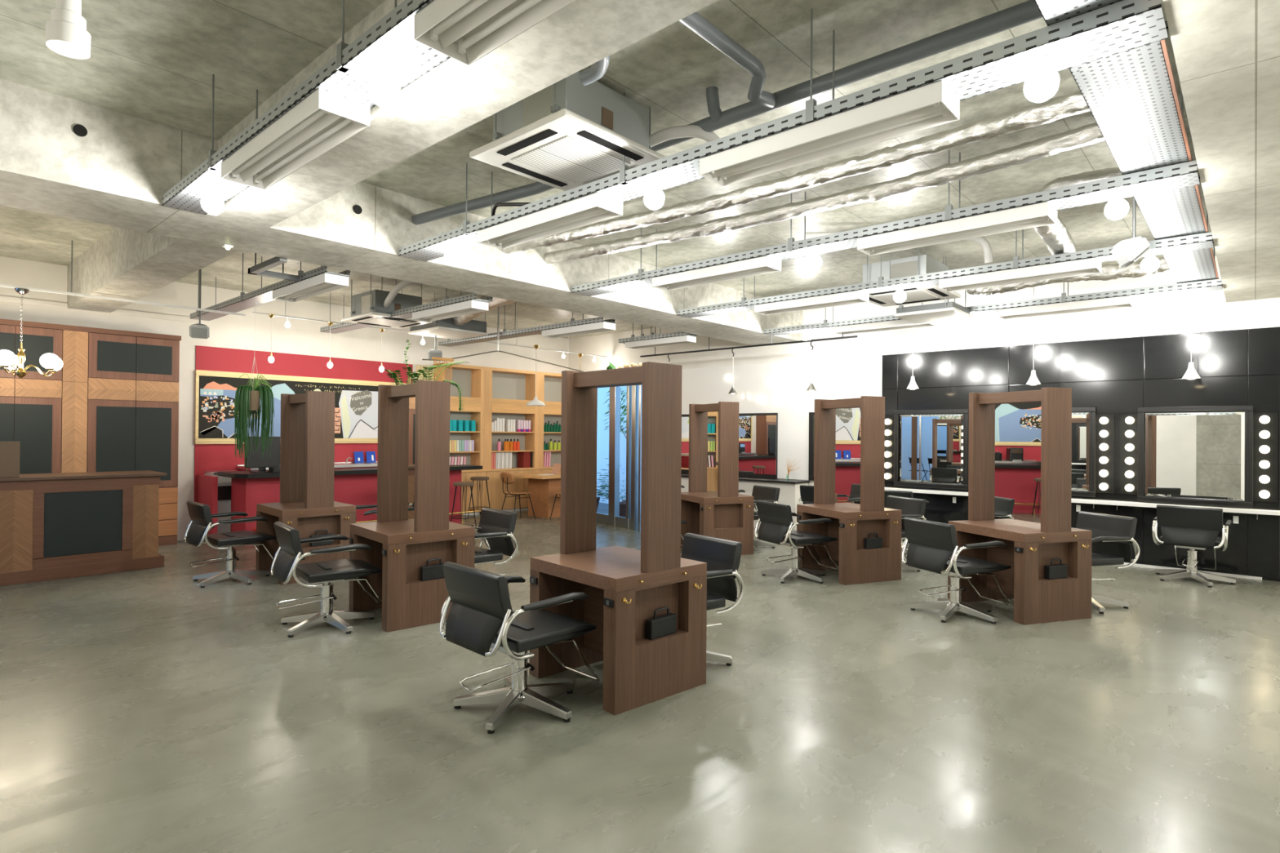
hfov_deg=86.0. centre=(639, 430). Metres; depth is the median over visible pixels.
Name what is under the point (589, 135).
ceiling vent
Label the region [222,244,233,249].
emergency light
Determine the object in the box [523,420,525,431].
carton
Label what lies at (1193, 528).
chair
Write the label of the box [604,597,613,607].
power socket
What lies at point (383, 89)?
ceiling lamp
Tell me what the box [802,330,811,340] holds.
ceiling lamp
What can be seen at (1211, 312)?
wall
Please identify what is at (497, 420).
carton
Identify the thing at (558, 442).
bottle
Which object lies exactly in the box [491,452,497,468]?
book
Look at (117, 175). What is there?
ceiling beam
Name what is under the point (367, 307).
air conditioner
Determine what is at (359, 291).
rail
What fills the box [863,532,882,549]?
tool case
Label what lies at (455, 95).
ceiling beam
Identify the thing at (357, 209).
trim
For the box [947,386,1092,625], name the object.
station
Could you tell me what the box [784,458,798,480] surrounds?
dried plant
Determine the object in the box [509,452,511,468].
book
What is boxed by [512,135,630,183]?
ceiling vent
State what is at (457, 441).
tube
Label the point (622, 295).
ceiling lamp
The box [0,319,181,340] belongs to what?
crown molding
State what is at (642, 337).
cable tray
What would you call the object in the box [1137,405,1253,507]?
framed mirror
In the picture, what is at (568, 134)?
air conditioner
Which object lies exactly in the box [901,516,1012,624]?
chair
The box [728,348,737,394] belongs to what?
glass pendant
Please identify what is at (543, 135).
ceiling vent
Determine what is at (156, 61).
ceiling
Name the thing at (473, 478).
bar stool
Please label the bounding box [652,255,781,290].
fitting
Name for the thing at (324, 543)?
tool case
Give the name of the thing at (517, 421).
carton
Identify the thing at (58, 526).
reception desk
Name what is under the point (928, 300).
ceiling vent
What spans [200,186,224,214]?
ceiling lamp
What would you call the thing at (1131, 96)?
cable tray
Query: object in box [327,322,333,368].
pendant bulb
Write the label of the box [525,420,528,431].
carton
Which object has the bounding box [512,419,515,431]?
carton
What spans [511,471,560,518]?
work table
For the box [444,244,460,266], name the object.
ceiling lamp
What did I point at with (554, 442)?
bottle
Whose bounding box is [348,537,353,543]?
power socket
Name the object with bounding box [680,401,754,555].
station
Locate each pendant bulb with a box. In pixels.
[268,314,274,363]
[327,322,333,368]
[378,328,384,372]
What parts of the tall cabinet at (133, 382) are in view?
door, veneer panel, door, leather panel, leather panel, leather panel, leather panel, door, veneer panel, door, drawer, drawer, drawer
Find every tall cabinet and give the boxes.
[0,324,62,474]
[86,332,179,546]
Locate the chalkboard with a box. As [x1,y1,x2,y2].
[194,369,407,444]
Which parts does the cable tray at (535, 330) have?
hanger rod, hanger rod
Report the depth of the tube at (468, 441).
12.30 m
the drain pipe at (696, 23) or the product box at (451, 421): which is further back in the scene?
the product box at (451, 421)
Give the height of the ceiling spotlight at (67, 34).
0.630 m
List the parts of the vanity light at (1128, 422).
bulb, bulb, bulb, bulb, bulb, bulb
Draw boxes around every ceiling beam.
[0,78,803,345]
[66,226,239,312]
[216,0,718,227]
[1162,0,1279,302]
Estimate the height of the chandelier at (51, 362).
0.905 m
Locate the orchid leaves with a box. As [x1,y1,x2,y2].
[606,361,642,369]
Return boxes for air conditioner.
[340,274,432,328]
[469,71,665,191]
[862,247,960,306]
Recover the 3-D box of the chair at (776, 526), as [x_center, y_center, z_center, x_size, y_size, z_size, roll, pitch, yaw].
[1.672,1.143,7.167,0.792,0.790,0.673,1,0,-25]
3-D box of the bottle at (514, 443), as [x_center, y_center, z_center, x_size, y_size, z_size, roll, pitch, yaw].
[-2.403,0.280,13.145,0.072,0.220,0.072,0,0,42]
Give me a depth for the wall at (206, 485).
9.03 m
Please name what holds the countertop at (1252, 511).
attached to the wall at (1211, 312)
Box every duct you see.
[451,295,518,326]
[501,90,1089,253]
[543,122,1104,263]
[965,257,1169,295]
[1034,167,1122,255]
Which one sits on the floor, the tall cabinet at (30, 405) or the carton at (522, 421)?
the tall cabinet at (30, 405)
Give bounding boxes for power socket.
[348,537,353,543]
[382,549,386,555]
[529,576,537,584]
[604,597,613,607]
[1014,546,1022,552]
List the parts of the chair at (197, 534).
backrest, leg, pump lever, leg, seat plate, seat, leg, leg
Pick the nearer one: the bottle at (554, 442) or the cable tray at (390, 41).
the cable tray at (390, 41)
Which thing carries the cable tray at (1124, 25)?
hanging from the ceiling
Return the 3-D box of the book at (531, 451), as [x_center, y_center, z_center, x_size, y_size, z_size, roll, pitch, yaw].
[-2.192,0.569,13.456,0.220,0.320,0.035,0,0,42]
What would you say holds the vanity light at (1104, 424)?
attached to the wall at (1211, 312)
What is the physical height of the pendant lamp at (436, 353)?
0.909 m
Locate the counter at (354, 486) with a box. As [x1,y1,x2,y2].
[217,464,482,546]
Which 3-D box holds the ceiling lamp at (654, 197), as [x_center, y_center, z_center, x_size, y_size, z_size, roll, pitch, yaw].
[0.082,-1.360,3.984,0.124,0.157,0.124,0,0,42]
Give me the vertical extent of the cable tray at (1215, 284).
0.530 m
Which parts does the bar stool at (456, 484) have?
leg, leg, seat, leg, leg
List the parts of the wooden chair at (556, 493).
leg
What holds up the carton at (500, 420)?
on the wall shelf at (490, 393)
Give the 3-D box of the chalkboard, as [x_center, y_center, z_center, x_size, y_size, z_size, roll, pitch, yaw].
[-4.987,-0.301,10.556,0.042,1.015,3.225,0,0,42]
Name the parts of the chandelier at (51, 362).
lamp shade, arm, lamp shade, arm, turned stem, chain, arm, arm, lamp shade, lamp shade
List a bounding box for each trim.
[0,295,196,323]
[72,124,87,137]
[353,204,362,213]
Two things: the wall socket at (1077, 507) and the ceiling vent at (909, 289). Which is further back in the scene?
the wall socket at (1077, 507)
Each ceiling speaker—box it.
[189,268,209,338]
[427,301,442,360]
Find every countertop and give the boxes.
[236,461,377,471]
[884,487,1279,515]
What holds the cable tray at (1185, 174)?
hanging from the ceiling
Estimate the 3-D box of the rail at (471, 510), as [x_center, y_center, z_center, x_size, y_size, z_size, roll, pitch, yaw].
[-3.819,1.402,10.050,0.226,0.216,3.332,0,0,42]
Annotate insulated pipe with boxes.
[383,280,412,308]
[648,124,719,147]
[805,231,992,263]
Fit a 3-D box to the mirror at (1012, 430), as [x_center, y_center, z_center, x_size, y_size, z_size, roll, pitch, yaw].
[3.256,0.294,5.929,0.012,1.060,0.710,1,0,-18]
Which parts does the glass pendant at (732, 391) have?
lamp shade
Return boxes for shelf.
[433,363,561,515]
[680,473,809,484]
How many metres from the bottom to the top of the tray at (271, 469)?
0.069 m
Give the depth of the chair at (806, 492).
9.47 m
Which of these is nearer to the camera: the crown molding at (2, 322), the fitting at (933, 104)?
the fitting at (933, 104)
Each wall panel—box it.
[194,345,413,502]
[882,326,1279,582]
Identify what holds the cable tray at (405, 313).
hanging from the ceiling
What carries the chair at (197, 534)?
on the floor
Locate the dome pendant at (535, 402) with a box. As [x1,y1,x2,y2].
[525,344,545,405]
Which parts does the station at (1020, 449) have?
panel, modesty panel, rail, panel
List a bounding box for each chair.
[184,501,276,587]
[270,521,382,637]
[355,504,377,523]
[439,561,599,733]
[466,507,518,576]
[500,471,535,519]
[550,492,560,519]
[680,506,687,546]
[680,533,744,666]
[751,484,780,551]
[754,500,839,583]
[797,484,813,504]
[884,489,929,552]
[885,495,926,572]
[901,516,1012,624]
[1075,511,1139,613]
[1151,504,1235,587]
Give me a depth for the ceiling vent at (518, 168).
4.31 m
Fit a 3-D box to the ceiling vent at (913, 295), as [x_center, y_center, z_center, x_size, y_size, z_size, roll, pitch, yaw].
[2.919,-1.464,7.540,0.510,0.009,0.522,0,0,42]
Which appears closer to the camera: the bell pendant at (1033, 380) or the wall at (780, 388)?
the bell pendant at (1033, 380)
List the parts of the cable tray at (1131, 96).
hanger rod, hanger rod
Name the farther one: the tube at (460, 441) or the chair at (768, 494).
the tube at (460, 441)
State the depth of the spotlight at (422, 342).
10.54 m
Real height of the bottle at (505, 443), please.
0.220 m
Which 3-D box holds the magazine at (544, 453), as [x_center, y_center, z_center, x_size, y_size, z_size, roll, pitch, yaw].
[-1.955,0.582,13.706,0.200,0.302,0.053,0,0,42]
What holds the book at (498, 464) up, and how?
on the wall shelf at (490, 393)
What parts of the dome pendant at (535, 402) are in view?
lamp shade, cord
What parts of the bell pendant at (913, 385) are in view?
lamp shade, cord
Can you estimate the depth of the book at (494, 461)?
12.72 m
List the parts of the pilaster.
veneer panel, veneer panel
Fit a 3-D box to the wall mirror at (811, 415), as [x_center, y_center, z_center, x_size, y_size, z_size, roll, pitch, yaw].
[3.002,0.255,10.374,0.980,1.062,0.035,0,0,42]
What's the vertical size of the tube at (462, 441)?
0.200 m
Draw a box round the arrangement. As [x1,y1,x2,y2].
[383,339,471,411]
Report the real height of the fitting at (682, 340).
0.085 m
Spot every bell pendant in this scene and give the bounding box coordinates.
[906,303,918,389]
[1026,287,1040,385]
[1182,293,1200,379]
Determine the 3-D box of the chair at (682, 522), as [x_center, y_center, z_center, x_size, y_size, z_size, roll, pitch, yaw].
[0.213,1.138,8.442,0.792,0.790,0.673,1,0,-24]
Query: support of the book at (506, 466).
on the wall shelf at (490, 393)
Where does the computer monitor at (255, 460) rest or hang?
on the counter at (354, 486)
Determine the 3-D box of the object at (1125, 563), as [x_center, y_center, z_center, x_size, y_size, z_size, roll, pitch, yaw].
[6.018,1.559,7.691,1.410,0.030,0.045,0,0,42]
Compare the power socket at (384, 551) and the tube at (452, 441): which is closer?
the power socket at (384, 551)
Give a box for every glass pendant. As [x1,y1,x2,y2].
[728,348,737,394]
[806,341,817,391]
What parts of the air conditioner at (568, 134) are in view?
hanger rod, access panel, hanger rod, panel, access panel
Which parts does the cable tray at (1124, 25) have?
hanger rod, hanger rod, hanger rod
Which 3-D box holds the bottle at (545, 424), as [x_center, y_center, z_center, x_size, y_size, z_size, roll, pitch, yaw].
[-1.883,-0.058,13.724,0.066,0.190,0.066,0,0,42]
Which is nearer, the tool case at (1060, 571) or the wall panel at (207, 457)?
the tool case at (1060, 571)
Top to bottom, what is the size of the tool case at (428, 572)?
0.159 m
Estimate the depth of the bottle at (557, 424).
13.92 m
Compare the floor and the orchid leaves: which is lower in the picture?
the floor
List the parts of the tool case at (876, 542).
handle, lid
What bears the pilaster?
on the floor
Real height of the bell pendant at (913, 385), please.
1.395 m
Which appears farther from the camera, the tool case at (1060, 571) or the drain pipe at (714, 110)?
the tool case at (1060, 571)
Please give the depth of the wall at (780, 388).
10.96 m
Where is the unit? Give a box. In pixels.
[680,473,809,530]
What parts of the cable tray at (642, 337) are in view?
hanger rod, hanger rod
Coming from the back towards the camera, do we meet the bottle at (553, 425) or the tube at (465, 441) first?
the bottle at (553, 425)
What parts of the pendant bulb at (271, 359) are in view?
cord, bulb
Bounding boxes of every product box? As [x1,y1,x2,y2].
[449,419,452,431]
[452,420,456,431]
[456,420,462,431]
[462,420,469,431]
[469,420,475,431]
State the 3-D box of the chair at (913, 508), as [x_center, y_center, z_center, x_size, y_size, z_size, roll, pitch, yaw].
[2.690,1.153,7.606,0.792,0.790,0.673,1,0,-26]
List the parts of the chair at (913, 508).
seat, backrest, leg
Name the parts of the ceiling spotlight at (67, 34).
bulb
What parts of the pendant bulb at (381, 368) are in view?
bulb, cord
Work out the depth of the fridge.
9.24 m
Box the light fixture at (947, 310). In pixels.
[893,257,972,323]
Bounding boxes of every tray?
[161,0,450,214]
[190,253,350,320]
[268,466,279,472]
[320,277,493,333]
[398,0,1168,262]
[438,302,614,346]
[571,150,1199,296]
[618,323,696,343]
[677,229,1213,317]
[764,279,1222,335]
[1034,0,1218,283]
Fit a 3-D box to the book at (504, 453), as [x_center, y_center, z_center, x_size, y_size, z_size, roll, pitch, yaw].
[-2.619,0.573,12.979,0.220,0.300,0.038,0,-2,42]
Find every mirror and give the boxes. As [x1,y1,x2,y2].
[293,403,306,504]
[394,395,415,526]
[581,383,641,565]
[680,413,777,478]
[698,411,718,495]
[808,412,814,480]
[826,407,860,509]
[893,408,968,489]
[983,401,1041,528]
[1071,406,1096,497]
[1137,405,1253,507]
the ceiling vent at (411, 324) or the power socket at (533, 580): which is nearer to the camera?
the power socket at (533, 580)
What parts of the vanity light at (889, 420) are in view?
bulb, bulb, bulb, bulb, bulb, bulb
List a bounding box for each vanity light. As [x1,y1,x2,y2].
[884,416,893,481]
[1095,413,1114,493]
[1119,413,1137,494]
[1253,412,1277,502]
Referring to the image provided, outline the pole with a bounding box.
[421,306,584,372]
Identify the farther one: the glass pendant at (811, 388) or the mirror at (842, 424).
the glass pendant at (811, 388)
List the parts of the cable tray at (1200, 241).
hanger rod, hanger rod, hanger rod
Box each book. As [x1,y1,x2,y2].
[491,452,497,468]
[491,453,493,469]
[493,453,495,469]
[494,452,499,468]
[497,452,502,468]
[500,452,503,468]
[503,452,506,468]
[505,452,507,468]
[507,452,510,468]
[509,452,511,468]
[530,451,532,467]
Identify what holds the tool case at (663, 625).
in the station at (621, 428)
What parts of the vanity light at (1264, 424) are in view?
bulb, bulb, bulb, bulb, bulb, bulb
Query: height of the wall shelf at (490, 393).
2.685 m
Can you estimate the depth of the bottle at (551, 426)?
13.81 m
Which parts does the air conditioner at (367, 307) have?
hanger rod, access panel, hanger rod, panel, access panel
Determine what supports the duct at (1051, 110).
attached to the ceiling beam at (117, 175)
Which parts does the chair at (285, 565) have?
backrest, leg, pump lever, leg, seat plate, leg, seat, leg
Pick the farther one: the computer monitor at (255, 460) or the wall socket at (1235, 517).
the computer monitor at (255, 460)
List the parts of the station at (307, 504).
panel, rail, panel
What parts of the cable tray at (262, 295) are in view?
hanger rod, hanger rod, hanger rod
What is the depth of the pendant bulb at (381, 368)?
10.01 m
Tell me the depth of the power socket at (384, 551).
5.11 m
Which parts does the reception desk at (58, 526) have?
panel frame, leather panel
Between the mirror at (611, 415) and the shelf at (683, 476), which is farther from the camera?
the shelf at (683, 476)
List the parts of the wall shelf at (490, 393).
door, door, door, panel, door, door, door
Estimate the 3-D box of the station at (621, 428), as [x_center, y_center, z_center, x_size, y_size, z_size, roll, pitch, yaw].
[-0.137,0.566,4.170,0.740,1.885,0.909,1,0,-42]
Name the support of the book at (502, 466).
on the wall shelf at (490, 393)
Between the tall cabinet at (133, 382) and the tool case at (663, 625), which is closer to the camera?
the tool case at (663, 625)
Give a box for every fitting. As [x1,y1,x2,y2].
[220,88,369,189]
[272,272,348,302]
[412,300,488,321]
[413,0,576,65]
[477,192,622,248]
[541,321,615,337]
[625,335,696,349]
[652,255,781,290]
[699,80,959,186]
[754,290,868,315]
[835,319,936,334]
[857,201,1056,255]
[938,257,1101,292]
[998,295,1133,319]
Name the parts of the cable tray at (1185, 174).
hanger rod, hanger rod, hanger rod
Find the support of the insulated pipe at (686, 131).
attached to the air conditioner at (568, 134)
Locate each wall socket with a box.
[1075,505,1080,511]
[1233,515,1238,524]
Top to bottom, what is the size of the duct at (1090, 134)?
0.200 m
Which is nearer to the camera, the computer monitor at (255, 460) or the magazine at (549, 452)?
the computer monitor at (255, 460)
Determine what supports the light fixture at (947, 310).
hanging from the ceiling
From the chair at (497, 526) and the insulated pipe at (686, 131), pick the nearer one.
the insulated pipe at (686, 131)
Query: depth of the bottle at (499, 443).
12.85 m
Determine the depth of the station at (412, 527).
5.39 m
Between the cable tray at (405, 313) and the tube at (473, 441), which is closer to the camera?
the cable tray at (405, 313)
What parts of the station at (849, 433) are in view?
panel, modesty panel, rail, panel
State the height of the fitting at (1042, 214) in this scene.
0.085 m
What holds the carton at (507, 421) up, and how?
on the wall shelf at (490, 393)
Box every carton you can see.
[492,420,496,431]
[494,417,499,431]
[499,418,502,431]
[500,417,504,431]
[505,419,510,431]
[510,419,512,431]
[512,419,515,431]
[515,419,520,431]
[520,420,523,431]
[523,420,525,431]
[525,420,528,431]
[528,420,530,431]
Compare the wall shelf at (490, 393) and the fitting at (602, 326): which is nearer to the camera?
the fitting at (602, 326)
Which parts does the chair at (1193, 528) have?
leg, leg, backrest, seat plate, pump lever, seat, leg, leg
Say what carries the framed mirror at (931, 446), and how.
attached to the wall at (1211, 312)
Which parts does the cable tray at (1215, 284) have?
hanger rod, hanger rod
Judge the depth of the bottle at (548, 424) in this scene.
13.75 m
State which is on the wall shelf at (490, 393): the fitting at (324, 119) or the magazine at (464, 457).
the magazine at (464, 457)
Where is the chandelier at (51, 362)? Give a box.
[0,287,62,377]
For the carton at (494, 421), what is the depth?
12.73 m
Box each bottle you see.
[497,439,501,450]
[503,439,507,450]
[509,439,512,450]
[512,439,516,450]
[516,439,519,450]
[544,422,547,431]
[546,421,550,431]
[548,439,552,449]
[550,424,553,431]
[552,422,555,431]
[552,440,556,449]
[555,421,559,431]
[557,440,560,449]
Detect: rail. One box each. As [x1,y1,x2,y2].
[0,240,245,315]
[252,291,606,357]
[252,509,478,531]
[640,327,857,357]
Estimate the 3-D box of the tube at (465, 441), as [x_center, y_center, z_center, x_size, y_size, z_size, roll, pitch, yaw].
[-3.141,0.280,12.284,0.070,0.200,0.042,0,0,42]
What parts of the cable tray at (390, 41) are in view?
hanger rod, hanger rod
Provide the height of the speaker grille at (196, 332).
0.116 m
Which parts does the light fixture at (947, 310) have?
panel, hanger rod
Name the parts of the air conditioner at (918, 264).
hanger rod, access panel, panel, hanger rod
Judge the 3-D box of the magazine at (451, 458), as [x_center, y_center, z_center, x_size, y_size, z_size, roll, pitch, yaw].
[-3.367,0.593,12.130,0.200,0.242,0.054,0,0,42]
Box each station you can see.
[255,391,356,585]
[348,380,475,632]
[528,361,706,715]
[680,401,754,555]
[796,395,901,585]
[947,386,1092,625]
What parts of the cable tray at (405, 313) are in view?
hanger rod, hanger rod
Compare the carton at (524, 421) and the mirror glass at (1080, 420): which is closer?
the mirror glass at (1080, 420)
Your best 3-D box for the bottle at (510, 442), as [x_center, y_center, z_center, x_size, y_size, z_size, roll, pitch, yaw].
[-2.456,0.280,13.085,0.072,0.220,0.072,0,0,42]
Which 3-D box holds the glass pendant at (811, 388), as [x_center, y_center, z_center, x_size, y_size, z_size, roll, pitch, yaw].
[2.370,-0.885,9.461,0.150,0.694,0.150,0,0,42]
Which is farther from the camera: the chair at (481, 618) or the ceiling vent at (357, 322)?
the ceiling vent at (357, 322)
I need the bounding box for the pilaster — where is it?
[60,329,88,472]
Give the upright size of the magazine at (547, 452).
0.302 m
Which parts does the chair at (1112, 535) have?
leg, pump lever, backrest, seat, leg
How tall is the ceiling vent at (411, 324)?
0.008 m
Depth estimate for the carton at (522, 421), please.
13.20 m
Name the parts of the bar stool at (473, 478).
leg, seat, leg, leg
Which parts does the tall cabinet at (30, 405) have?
door, leather panel, veneer panel, door, leather panel, leather panel, leather panel, door, veneer panel, door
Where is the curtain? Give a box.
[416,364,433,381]
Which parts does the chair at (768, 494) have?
seat, leg, backrest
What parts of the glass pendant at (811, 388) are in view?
lamp shade, cord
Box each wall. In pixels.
[0,256,568,540]
[196,474,217,533]
[568,256,1279,485]
[681,355,882,479]
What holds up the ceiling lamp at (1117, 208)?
attached to the cable tray at (1185, 174)
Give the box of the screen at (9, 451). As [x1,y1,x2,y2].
[0,441,20,477]
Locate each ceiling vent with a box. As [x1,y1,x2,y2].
[351,316,373,321]
[356,322,391,327]
[360,317,413,326]
[382,316,416,322]
[399,323,420,327]
[497,128,557,155]
[502,162,567,186]
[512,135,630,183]
[577,130,644,160]
[868,297,885,304]
[869,288,916,295]
[873,289,937,303]
[895,298,940,304]
[927,288,949,296]
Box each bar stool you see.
[450,481,476,526]
[467,476,490,517]
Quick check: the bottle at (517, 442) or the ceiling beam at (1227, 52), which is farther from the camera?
the bottle at (517, 442)
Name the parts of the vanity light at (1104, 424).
bulb, bulb, bulb, bulb, bulb, bulb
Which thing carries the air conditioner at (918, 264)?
hanging from the ceiling
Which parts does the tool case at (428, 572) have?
lid, handle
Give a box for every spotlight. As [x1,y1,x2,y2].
[45,0,91,58]
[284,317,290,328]
[420,335,425,344]
[1110,196,1150,267]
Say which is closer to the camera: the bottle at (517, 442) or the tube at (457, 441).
the tube at (457, 441)
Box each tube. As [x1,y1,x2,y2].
[451,440,453,451]
[453,440,456,451]
[456,440,458,451]
[458,440,461,451]
[461,440,464,451]
[463,440,466,451]
[466,440,469,451]
[469,440,471,451]
[471,440,474,451]
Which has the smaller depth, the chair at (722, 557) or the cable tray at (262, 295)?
the chair at (722, 557)
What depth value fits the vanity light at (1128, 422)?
7.96 m
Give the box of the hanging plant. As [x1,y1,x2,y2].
[234,303,274,471]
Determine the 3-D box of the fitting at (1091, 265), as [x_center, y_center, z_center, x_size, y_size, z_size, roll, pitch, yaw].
[3.321,-1.361,6.070,1.240,0.085,0.225,0,0,42]
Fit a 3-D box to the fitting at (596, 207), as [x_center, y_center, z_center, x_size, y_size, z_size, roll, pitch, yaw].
[-0.645,-1.399,4.655,1.240,0.085,0.225,0,0,42]
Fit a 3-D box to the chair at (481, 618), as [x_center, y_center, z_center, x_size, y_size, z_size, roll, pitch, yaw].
[-0.612,1.107,3.754,0.673,0.790,0.792,0,0,45]
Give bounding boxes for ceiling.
[0,0,1216,338]
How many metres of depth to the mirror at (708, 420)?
8.87 m
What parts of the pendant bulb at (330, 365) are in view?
cord, bulb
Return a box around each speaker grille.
[191,327,207,337]
[429,351,440,359]
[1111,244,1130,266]
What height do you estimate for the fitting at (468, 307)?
0.085 m
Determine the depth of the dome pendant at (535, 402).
12.13 m
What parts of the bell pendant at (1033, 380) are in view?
lamp shade, cord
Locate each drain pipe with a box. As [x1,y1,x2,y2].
[411,0,1043,225]
[578,55,609,85]
[678,12,776,107]
[706,86,722,122]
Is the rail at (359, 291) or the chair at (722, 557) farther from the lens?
the rail at (359, 291)
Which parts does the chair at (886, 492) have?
backrest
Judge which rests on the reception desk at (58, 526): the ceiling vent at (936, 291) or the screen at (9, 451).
the screen at (9, 451)
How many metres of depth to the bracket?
6.31 m
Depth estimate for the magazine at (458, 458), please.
12.16 m
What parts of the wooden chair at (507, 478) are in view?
backrest, rod, seat, leg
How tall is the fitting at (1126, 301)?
0.085 m
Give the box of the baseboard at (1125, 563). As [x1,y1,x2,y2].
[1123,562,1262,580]
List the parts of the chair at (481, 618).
backrest, leg, pump lever, seat plate, leg, leg, seat, leg, leg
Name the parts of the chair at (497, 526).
seat plate, seat, backrest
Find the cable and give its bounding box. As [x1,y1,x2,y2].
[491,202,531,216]
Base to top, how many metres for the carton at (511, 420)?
0.230 m
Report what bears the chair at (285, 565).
on the floor
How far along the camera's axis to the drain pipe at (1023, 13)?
3.49 m
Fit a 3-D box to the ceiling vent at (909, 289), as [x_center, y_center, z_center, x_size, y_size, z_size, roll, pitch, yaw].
[2.682,-1.469,7.275,0.485,0.008,0.060,0,0,42]
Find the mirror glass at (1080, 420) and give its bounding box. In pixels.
[1071,412,1088,491]
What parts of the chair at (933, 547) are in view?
leg, backrest, pump lever, leg, leg, seat plate, leg, seat, leg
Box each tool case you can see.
[309,528,333,546]
[419,558,444,581]
[645,606,676,639]
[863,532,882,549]
[1044,558,1067,579]
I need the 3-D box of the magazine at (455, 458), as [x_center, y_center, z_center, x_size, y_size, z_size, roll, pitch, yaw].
[-3.326,0.594,12.176,0.200,0.242,0.054,0,0,42]
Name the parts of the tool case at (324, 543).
lid, handle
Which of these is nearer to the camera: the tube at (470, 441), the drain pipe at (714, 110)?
the drain pipe at (714, 110)
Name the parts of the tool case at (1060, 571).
lid, handle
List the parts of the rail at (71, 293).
hanger rod, rail, hanger rod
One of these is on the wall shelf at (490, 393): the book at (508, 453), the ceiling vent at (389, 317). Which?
the book at (508, 453)
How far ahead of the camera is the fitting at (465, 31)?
2.36 m
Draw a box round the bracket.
[248,253,298,281]
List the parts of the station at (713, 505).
panel, rail, panel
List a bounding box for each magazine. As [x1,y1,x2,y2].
[449,456,457,465]
[450,457,453,465]
[452,456,460,465]
[455,456,462,464]
[460,456,466,464]
[543,451,546,466]
[544,451,548,466]
[547,451,551,466]
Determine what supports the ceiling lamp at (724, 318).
attached to the cable tray at (1200, 241)
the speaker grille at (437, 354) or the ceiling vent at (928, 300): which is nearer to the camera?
the ceiling vent at (928, 300)
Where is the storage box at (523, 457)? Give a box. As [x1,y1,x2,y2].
[517,451,530,467]
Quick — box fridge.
[204,470,236,533]
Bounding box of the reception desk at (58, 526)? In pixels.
[0,470,167,586]
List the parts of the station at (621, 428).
panel, modesty panel, rail, panel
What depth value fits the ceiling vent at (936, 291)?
7.30 m
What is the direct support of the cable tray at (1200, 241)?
hanging from the ceiling
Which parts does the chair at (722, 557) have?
backrest, pump lever, seat, leg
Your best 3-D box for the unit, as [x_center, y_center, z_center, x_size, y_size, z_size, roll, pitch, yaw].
[0.540,1.167,12.290,5.250,0.775,0.449,0,0,42]
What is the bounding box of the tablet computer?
[551,463,560,474]
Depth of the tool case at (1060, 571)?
5.57 m
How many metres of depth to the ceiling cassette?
10.18 m
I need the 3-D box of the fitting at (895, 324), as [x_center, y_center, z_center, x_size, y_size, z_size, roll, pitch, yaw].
[3.158,-1.348,8.901,1.240,0.085,0.225,0,0,42]
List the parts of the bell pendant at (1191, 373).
lamp shade, cord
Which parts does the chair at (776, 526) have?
backrest, leg, pump lever, leg, seat plate, seat, leg, leg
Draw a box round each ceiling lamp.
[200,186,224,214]
[367,62,399,107]
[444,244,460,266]
[616,285,628,302]
[644,180,664,209]
[719,310,729,324]
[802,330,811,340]
[805,248,822,270]
[893,286,906,302]
[1023,55,1059,102]
[1104,191,1128,220]
[1140,251,1159,272]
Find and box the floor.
[0,509,1279,852]
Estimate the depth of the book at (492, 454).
12.70 m
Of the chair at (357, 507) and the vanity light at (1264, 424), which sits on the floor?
the chair at (357, 507)
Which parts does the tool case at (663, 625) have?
lid, handle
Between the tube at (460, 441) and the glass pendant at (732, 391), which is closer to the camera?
the glass pendant at (732, 391)
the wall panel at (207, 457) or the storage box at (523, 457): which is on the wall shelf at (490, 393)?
the storage box at (523, 457)
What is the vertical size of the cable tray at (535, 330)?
0.540 m
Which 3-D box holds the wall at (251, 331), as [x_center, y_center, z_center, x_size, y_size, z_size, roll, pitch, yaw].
[-5.104,-0.237,10.637,0.200,3.480,10.930,0,0,42]
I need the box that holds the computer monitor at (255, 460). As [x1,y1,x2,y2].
[244,436,279,472]
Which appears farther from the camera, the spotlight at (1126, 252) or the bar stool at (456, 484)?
the bar stool at (456, 484)
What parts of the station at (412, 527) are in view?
panel, rail, panel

